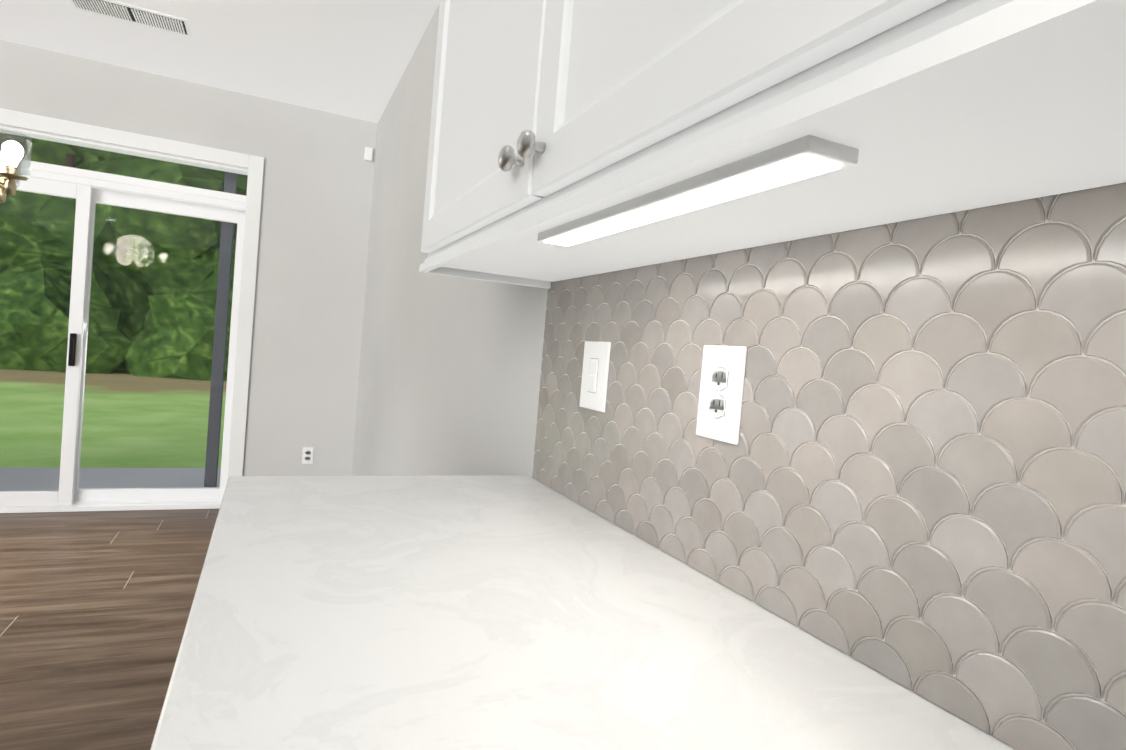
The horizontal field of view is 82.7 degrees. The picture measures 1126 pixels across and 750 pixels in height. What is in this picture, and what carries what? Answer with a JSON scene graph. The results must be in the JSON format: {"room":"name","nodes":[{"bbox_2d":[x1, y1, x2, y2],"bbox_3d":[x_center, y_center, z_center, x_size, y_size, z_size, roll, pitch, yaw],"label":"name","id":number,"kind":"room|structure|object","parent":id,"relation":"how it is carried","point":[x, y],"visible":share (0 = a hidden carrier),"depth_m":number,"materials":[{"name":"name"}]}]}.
{"room":"kitchen","nodes":[
{"label":"kitchen","id":0,"kind":"room"},
{"bbox_2d":[0,508,219,749],"bbox_3d":[-1.576,1.138,-0.831,4.600,0.050,10.220,4,2,-25],"label":"floor","id":1,"kind":"structure","parent":0,"point":[95,607],"depth_m":2.57,"materials":[{"name":"brown wood"}]},
{"bbox_3d":[-0.139,0.740,0.828,0.643,0.882,1.312,4,2,-25],"label":"base cabinet","id":2,"kind":"object","parent":1,"relation":"on","visible":0},
{"bbox_2d":[150,475,1015,749],"bbox_3d":[-0.105,0.283,0.825,0.654,0.032,1.338,4,2,-25],"label":"countertop","id":3,"kind":"structure","parent":2,"relation":"on","point":[503,612],"depth_m":0.66,"materials":[{"name":"stone"}]},
{"bbox_2d":[0,40,377,475],"bbox_3d":[-3.549,-0.571,3.697,4.600,2.750,0.150,4,2,-25],"label":"wall","id":4,"kind":"structure","parent":0,"point":[315,218],"depth_m":4.37,"materials":[{"name":"paint"}]},
{"bbox_2d":[0,124,247,512],"bbox_3d":[-3.040,-0.310,3.918,1.996,2.301,0.154,4,2,-25],"label":"sliding glass door","id":5,"kind":"structure","parent":4,"relation":"in","point":[87,190],"depth_m":3.99,"materials":[{"name":"white plastic"}]},
{"bbox_2d":[0,108,263,480],"bbox_3d":[-3.013,-0.336,3.864,2.044,2.360,0.018,4,2,-25],"label":"door frame","id":6,"kind":"structure","parent":4,"relation":"attached to","point":[253,164],"depth_m":4.23,"materials":[{"name":"white wood"}]},
{"bbox_2d":[302,447,313,463],"bbox_3d":[-1.792,0.566,4.490,0.072,0.118,0.007,4,2,-25],"label":"electrical outlet","id":7,"kind":"object","parent":4,"relation":"attached to","point":[307,455],"visible":1,"depth_m":4.49,"materials":[{"name":"white plastic"}]},
{"bbox_2d":[364,147,372,160],"bbox_3d":[-1.377,-1.564,4.526,0.055,0.090,0.022,4,2,-25],"label":"sensor","id":8,"kind":"object","parent":4,"relation":"attached to","point":[368,154],"visible":1,"depth_m":4.52,"materials":[{"name":"white plastic"}]},
{"bbox_2d":[0,0,439,122],"bbox_3d":[-1.310,-1.661,-0.985,4.900,0.080,10.370,4,2,-25],"label":"ceiling","id":9,"kind":"structure","parent":0,"point":[350,58],"depth_m":3.48,"materials":[{"name":"white paint"}]},
{"bbox_2d":[0,130,31,202],"bbox_3d":[-2.208,-1.216,2.292,0.535,1.155,0.524,4,2,-25],"label":"chandelier","id":10,"kind":"object","parent":9,"relation":"hanging from","point":[12,155],"visible":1,"depth_m":2.35,"materials":[{"name":"gold metal"}]},
{"bbox_2d":[69,0,191,36],"bbox_3d":[-2.176,-1.816,3.219,0.520,0.012,0.200,4,2,-25],"label":"ceiling vent","id":11,"kind":"object","parent":9,"relation":"in","point":[141,16],"visible":1,"depth_m":3.22,"materials":[{"name":"white metal"}]},
{"bbox_2d":[352,3,1012,747],"bbox_3d":[0.722,-0.077,0.053,0.150,2.800,10.370,4,2,-25],"label":"wall","id":12,"kind":"structure","parent":0,"point":[450,375],"depth_m":2.76,"materials":[{"name":"paint"}]},
{"bbox_2d":[420,0,721,283],"bbox_3d":[0.009,-0.748,1.126,0.312,1.062,0.648,4,2,-25],"label":"upper cabinet","id":13,"kind":"object","parent":12,"relation":"attached to","point":[469,225],"depth_m":1.06,"materials":[{"name":"white wood"}]},
{"bbox_2d":[511,0,1125,251],"bbox_3d":[0.278,-0.708,0.538,0.312,1.062,0.648,4,2,-25],"label":"upper cabinet","id":14,"kind":"object","parent":12,"relation":"attached to","point":[570,139],"depth_m":0.47,"materials":[{"name":"white wood"}]},
{"bbox_2d":[532,182,1125,749],"bbox_3d":[0.832,-0.541,-0.304,0.005,1.832,3.988,4,2,-25],"label":"tile backsplash","id":15,"kind":"structure","parent":12,"relation":"attached to","point":[914,480],"depth_m":0.65,"materials":[{"name":"grey tile"}]},
{"bbox_2d":[579,341,610,411],"bbox_3d":[0.061,0.001,1.266,0.008,0.135,0.105,4,2,-25],"label":"light switch","id":16,"kind":"object","parent":15,"relation":"attached to","point":[595,372],"visible":1,"depth_m":1.26,"materials":[{"name":"white plastic"}]},
{"bbox_2d":[696,345,746,444],"bbox_3d":[0.224,0.025,0.912,0.007,0.135,0.092,4,2,-25],"label":"outlet","id":17,"kind":"object","parent":15,"relation":"attached to","point":[721,394],"visible":1,"depth_m":0.90,"materials":[{"name":"white plastic"}]},
{"label":"outside","id":18,"kind":"structure","parent":0,"visible":0},
{"bbox_2d":[0,369,226,467],"bbox_3d":[-25.112,-2.388,56.141,120.000,0.180,113.180,4,2,-25],"label":"lawn","id":19,"kind":"structure","parent":18,"point":[174,439],"depth_m":8.28,"materials":[{"name":"green plant"}]},
{"bbox_2d":[0,468,220,490],"bbox_3d":[-3.527,0.852,4.631,4.800,0.099,1.349,4,2,-25],"label":"patio slab","id":20,"kind":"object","parent":19,"relation":"on","point":[28,475],"depth_m":4.92,"materials":[{"name":"grey concrete"}]},
{"bbox_2d":[204,172,237,486],"bbox_3d":[-2.353,-0.408,4.409,0.073,2.619,0.090,4,2,-25],"label":"post","id":21,"kind":"object","parent":20,"relation":"on","point":[225,259],"depth_m":4.38,"materials":[{"name":"grey metal"}]},
{"bbox_2d":[0,133,247,380],"bbox_3d":[-10.782,-7.198,21.752,35.627,15.340,14.890,4,2,-25],"label":"trees","id":22,"kind":"object","parent":19,"relation":"on","point":[132,249],"depth_m":15.48,"materials":[{"name":"green plant"}]}
]}

